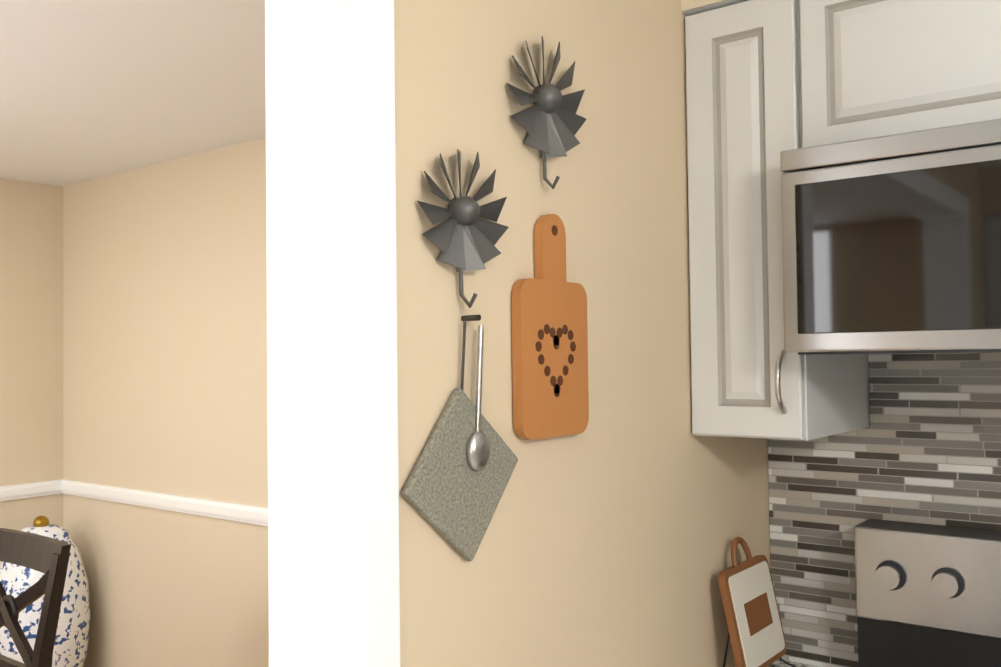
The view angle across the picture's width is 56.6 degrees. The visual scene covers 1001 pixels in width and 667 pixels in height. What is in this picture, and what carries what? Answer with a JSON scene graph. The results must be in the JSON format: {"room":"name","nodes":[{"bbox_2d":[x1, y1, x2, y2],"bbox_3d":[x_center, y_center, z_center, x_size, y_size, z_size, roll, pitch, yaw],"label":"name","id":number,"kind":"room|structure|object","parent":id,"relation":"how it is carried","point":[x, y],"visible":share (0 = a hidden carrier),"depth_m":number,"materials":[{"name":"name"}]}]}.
{"room":"kitchen","nodes":[
{"label":"kitchen","id":0,"kind":"room"},
{"bbox_2d":[0,178,62,561],"bbox_3d":[-3.482,0.483,2.257,0.140,2.340,5.130,-2,-2,38],"label":"wall","id":1,"kind":"structure","parent":0,"point":[31,332],"depth_m":4.03,"materials":[{"name":"beige paint"}]},
{"bbox_2d":[0,480,59,500],"bbox_3d":[-3.416,0.646,2.204,0.022,0.060,4.850,-2,-2,38],"label":"chair rail","id":2,"kind":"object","parent":1,"relation":"attached to","point":[19,491],"depth_m":3.99,"materials":[{"name":"white wood"}]},
{"bbox_2d":[0,0,265,186],"bbox_3d":[-0.023,-0.847,-0.401,8.930,0.100,5.130,-2,-2,38],"label":"ceiling","id":3,"kind":"structure","parent":0,"point":[92,89],"depth_m":2.63,"materials":[{"name":"white paint"}]},
{"bbox_2d":[63,138,268,666],"bbox_3d":[-0.654,0.473,3.223,3.150,2.340,0.140,-2,-2,38],"label":"wall","id":4,"kind":"structure","parent":0,"point":[164,328],"depth_m":3.63,"materials":[{"name":"beige paint"}]},
{"bbox_2d":[60,479,267,525],"bbox_3d":[-0.694,0.637,3.148,3.090,0.060,0.022,-2,-2,38],"label":"chair rail","id":5,"kind":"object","parent":4,"relation":"attached to","point":[224,510],"depth_m":3.59,"materials":[{"name":"white wood"}]},
{"bbox_2d":[394,0,769,666],"bbox_3d":[-0.885,0.400,0.247,0.130,2.340,5.130,-2,-2,38],"label":"wall","id":6,"kind":"structure","parent":0,"point":[626,518],"depth_m":1.45,"materials":[{"name":"beige paint"}]},
{"bbox_2d":[265,0,399,666],"bbox_3d":[-0.759,0.490,0.407,0.162,2.165,1.889,-2,-2,38],"label":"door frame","id":7,"kind":"structure","parent":6,"relation":"attached to","point":[333,484],"depth_m":1.10,"materials":[{"name":"white paint"}]},
{"bbox_2d":[401,315,517,560],"bbox_3d":[-0.044,0.137,1.212,0.029,0.323,0.228,-2,-2,38],"label":"potholder","id":8,"kind":"object","parent":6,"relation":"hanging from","point":[454,487],"visible":0.98,"depth_m":1.21,"materials":[{"name":"fabric"}]},
{"bbox_2d":[417,149,508,307],"bbox_3d":[-0.044,-0.137,1.217,0.032,0.208,0.160,-2,-2,38],"label":"wall hook","id":9,"kind":"object","parent":6,"relation":"hanging from","point":[463,237],"visible":1,"depth_m":1.21,"materials":[{"name":"grey metal"}]},
{"bbox_2d":[506,36,585,188],"bbox_3d":[0.073,-0.324,1.376,0.032,0.224,0.176,-2,-2,38],"label":"wall hook","id":10,"kind":"object","parent":6,"relation":"hanging from","point":[550,121],"visible":1,"depth_m":1.37,"materials":[{"name":"grey metal"}]},
{"bbox_2d":[511,214,588,439],"bbox_3d":[0.076,-0.013,1.381,0.016,0.330,0.174,-2,-2,38],"label":"cutting board","id":11,"kind":"object","parent":6,"relation":"hanging from","point":[550,352],"visible":0.98,"depth_m":1.36,"materials":[{"name":"brown wood"}]},
{"bbox_2d":[681,0,747,15],"bbox_3d":[2.585,-0.744,0.284,5.370,0.135,0.390,-2,-2,38],"label":"wall","id":12,"kind":"structure","parent":0,"point":[690,7],"depth_m":1.75,"materials":[{"name":"beige paint"}]},
{"bbox_3d":[-2.209,1.640,1.252,3.325,0.066,5.130,-2,-2,38],"label":"floor","id":13,"kind":"structure","parent":0,"visible":0},
{"bbox_2d":[0,528,70,666],"bbox_3d":[-1.350,1.069,2.176,0.458,1.113,0.518,-2,-2,38],"label":"chair","id":14,"kind":"object","parent":13,"relation":"on","point":[48,557],"visible":1,"depth_m":2.27,"materials":[{"name":"black wood"}]},
{"bbox_2d":[0,515,90,666],"bbox_3d":[-1.870,1.210,3.787,0.370,0.933,0.370,-2,-2,38],"label":"jar","id":15,"kind":"object","parent":13,"relation":"on","point":[71,644],"visible":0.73,"depth_m":3.70,"materials":[{"name":"white ceramic"}]},
{"bbox_3d":[1.590,1.536,-1.104,5.640,0.060,4.025,-2,-2,38],"label":"floor","id":16,"kind":"structure","parent":0,"visible":0},
{"bbox_2d":[768,659,817,666],"bbox_3d":[1.132,1.127,1.219,1.829,0.887,0.641,-2,-2,38],"label":"countertop","id":17,"kind":"structure","parent":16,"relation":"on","point":[778,663],"depth_m":1.99,"materials":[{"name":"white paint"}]},
{"bbox_2d":[718,537,796,666],"bbox_3d":[0.517,0.554,1.815,0.136,0.301,0.210,-2,-2,38],"label":"board","id":18,"kind":"object","parent":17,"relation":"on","point":[754,624],"visible":1,"depth_m":1.81,"materials":[{"name":"brown wood"}]},
{"bbox_2d":[854,519,1000,666],"bbox_3d":[0.863,0.970,1.355,0.810,1.215,0.702,-2,-2,38],"label":"range","id":19,"kind":"object","parent":16,"relation":"on","point":[928,595],"visible":1,"depth_m":1.73,"materials":[{"name":"silver metal"}]},
{"bbox_3d":[2.816,0.359,0.422,5.510,2.340,0.140,-2,-2,38],"label":"wall","id":20,"kind":"structure","parent":0,"visible":0},
{"bbox_2d":[685,0,869,439],"bbox_3d":[0.556,-0.207,1.847,0.216,0.800,0.386,-2,-2,38],"label":"upper cabinet","id":21,"kind":"object","parent":20,"relation":"attached to","point":[768,82],"depth_m":1.70,"materials":[{"name":"white paint"}]},
{"bbox_2d":[768,352,1000,666],"bbox_3d":[1.314,0.351,1.490,1.823,0.672,0.008,-2,-2,38],"label":"backsplash","id":22,"kind":"structure","parent":20,"relation":"attached to","point":[924,447],"depth_m":1.91,"materials":[{"name":"tile"}]},
{"bbox_2d":[801,0,1000,147],"bbox_3d":[0.960,-0.467,1.539,0.806,0.305,0.386,-2,-2,38],"label":"upper cabinet","id":23,"kind":"object","parent":20,"relation":"attached to","point":[870,68],"depth_m":1.53,"materials":[{"name":"white paint"}]},
{"bbox_2d":[780,118,1000,354],"bbox_3d":[0.921,-0.140,1.475,0.802,0.341,0.526,-2,-2,38],"label":"microwave","id":24,"kind":"object","parent":23,"relation":"attached to","point":[891,244],"visible":1,"depth_m":1.43,"materials":[{"name":"silver metal"}]}
]}

